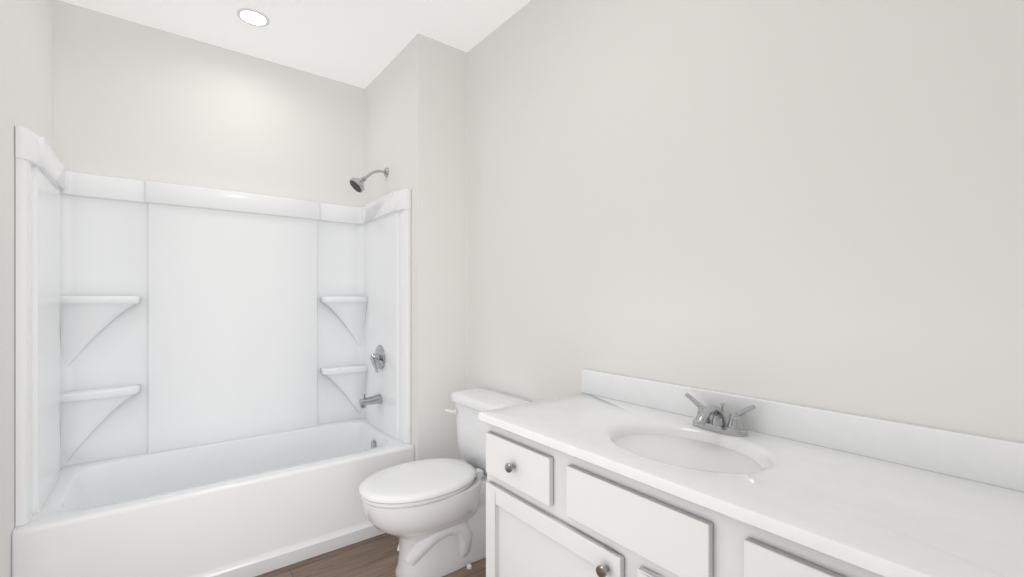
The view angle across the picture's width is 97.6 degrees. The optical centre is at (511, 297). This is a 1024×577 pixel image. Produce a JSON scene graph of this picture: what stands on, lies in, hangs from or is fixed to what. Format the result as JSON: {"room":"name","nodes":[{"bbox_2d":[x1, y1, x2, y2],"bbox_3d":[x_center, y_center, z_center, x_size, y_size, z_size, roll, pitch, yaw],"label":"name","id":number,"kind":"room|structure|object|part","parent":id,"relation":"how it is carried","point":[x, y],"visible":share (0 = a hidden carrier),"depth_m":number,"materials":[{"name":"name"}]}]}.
{"room":"bathroom","nodes":[
{"label":"bathroom","id":0,"kind":"room"},
{"bbox_2d":[0,0,54,576],"bbox_3d":[-1.035,-0.110,0.551,0.100,2.740,4.340,0,0,-38],"label":"wall","id":1,"kind":"structure","parent":0,"point":[27,63],"depth_m":1.60,"materials":[{"name":"white paint"}]},
{"bbox_2d":[55,0,364,206],"bbox_3d":[-1.556,-0.110,2.830,1.870,2.740,0.100,0,0,-38],"label":"wall","id":2,"kind":"structure","parent":0,"point":[136,101],"depth_m":2.57,"materials":[{"name":"white paint"}]},
{"bbox_2d":[60,0,530,88],"bbox_3d":[-0.257,-1.530,1.155,2.070,0.100,4.340,0,0,-38],"label":"ceiling","id":3,"kind":"structure","parent":0,"point":[361,43],"depth_m":2.43,"materials":[{"name":"white paint"}]},
{"bbox_2d":[237,8,269,26],"bbox_3d":[-1.363,-1.476,2.360,0.152,0.006,0.152,0,0,-38],"label":"recessed light","id":4,"kind":"object","parent":3,"relation":"in","point":[253,17],"depth_m":2.36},
{"bbox_2d":[255,533,485,576],"bbox_3d":[-0.257,1.310,1.155,2.070,0.100,4.340,0,0,-38],"label":"floor","id":5,"kind":"structure","parent":0,"point":[376,556],"depth_m":2.12,"materials":[{"name":"brown wood"}]},
{"bbox_2d":[12,125,413,576],"bbox_3d":[-1.398,0.215,2.366,1.547,2.090,0.823,0,0,-38],"label":"bathtub","id":6,"kind":"object","parent":5,"relation":"on","point":[210,382],"visible":0.98,"depth_m":2.39,"materials":[{"name":"plastic"}]},
{"bbox_2d":[58,384,140,465],"bbox_3d":[-2.068,0.642,2.259,0.299,0.365,0.106,0,0,-38],"label":"shelf","id":7,"kind":"object","parent":6,"relation":"attached to","point":[100,424],"depth_m":2.27,"materials":[{"name":"plastic"}]},
{"bbox_2d":[58,295,140,370],"bbox_3d":[-2.068,0.172,2.259,0.299,0.365,0.106,0,0,-38],"label":"shelf","id":8,"kind":"object","parent":6,"relation":"attached to","point":[98,332],"depth_m":2.27,"materials":[{"name":"plastic"}]},
{"bbox_2d":[12,415,413,576],"bbox_3d":[-1.399,1.045,2.366,1.546,0.430,0.823,0,0,-38],"label":"tub","id":9,"kind":"object","parent":6,"relation":"in","point":[253,504],"depth_m":2.10,"materials":[{"name":"plastic"}]},
{"bbox_2d":[320,364,367,416],"bbox_3d":[-1.120,0.642,2.994,0.279,0.365,0.106,0,0,-38],"label":"shelf","id":10,"kind":"object","parent":6,"relation":"attached to","point":[342,386],"depth_m":3.01,"materials":[{"name":"plastic"}]},
{"bbox_2d":[320,296,367,349],"bbox_3d":[-1.120,0.172,2.994,0.279,0.365,0.106,0,0,-38],"label":"shelf","id":11,"kind":"object","parent":6,"relation":"attached to","point":[343,319],"depth_m":3.01,"materials":[{"name":"plastic"}]},
{"bbox_2d":[359,388,529,576],"bbox_3d":[-0.337,0.880,2.145,0.776,0.759,0.489,0,0,-38],"label":"toilet","id":12,"kind":"object","parent":5,"relation":"on","point":[430,514],"visible":0.88,"depth_m":2.03,"materials":[{"name":"ceramic"}]},
{"bbox_3d":[-0.419,0.841,2.074,0.560,0.055,0.404,0,0,-38],"label":"seat","id":13,"kind":"part","parent":12,"relation":"part of","materials":[{"name":"plastic"}]},
{"bbox_3d":[-0.328,0.605,2.405,0.024,0.026,0.089,0,0,-38],"label":"lever","id":14,"kind":"part","parent":12,"relation":"part of","materials":[{"name":"plastic"}]},
{"bbox_3d":[-0.117,0.688,2.307,0.229,0.374,0.476,0,0,-38],"label":"tank","id":15,"kind":"part","parent":12,"relation":"part of","materials":[{"name":"ceramic"}]},
{"bbox_2d":[478,369,1023,576],"bbox_3d":[0.551,0.783,1.168,0.577,0.954,1.515,0,0,-38],"label":"bathroom vanity","id":16,"kind":"object","parent":5,"relation":"on","point":[603,474],"visible":1,"depth_m":1.08,"materials":[{"name":"paint"}]},
{"bbox_2d":[684,392,755,436],"bbox_3d":[0.602,0.357,1.353,0.145,0.097,0.220,0,0,-38],"label":"faucet","id":17,"kind":"object","parent":16,"relation":"on","point":[702,424],"depth_m":1.35,"materials":[{"name":"silver metal"}]},
{"bbox_2d":[365,33,466,460],"bbox_3d":[-0.656,-0.110,2.934,0.320,2.740,0.840,0,0,-38],"label":"wall","id":18,"kind":"structure","parent":0,"point":[416,115],"depth_m":2.60,"materials":[{"name":"white paint"}]},
{"bbox_2d":[467,0,1023,442],"bbox_3d":[0.521,-0.110,1.759,0.100,2.740,4.340,0,0,-38],"label":"wall","id":19,"kind":"structure","parent":0,"point":[815,203],"depth_m":1.37,"materials":[{"name":"white paint"}]},
{"bbox_2d":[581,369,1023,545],"bbox_3d":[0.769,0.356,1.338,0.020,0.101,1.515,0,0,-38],"label":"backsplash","id":20,"kind":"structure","parent":19,"relation":"attached to","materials":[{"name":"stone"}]}
]}

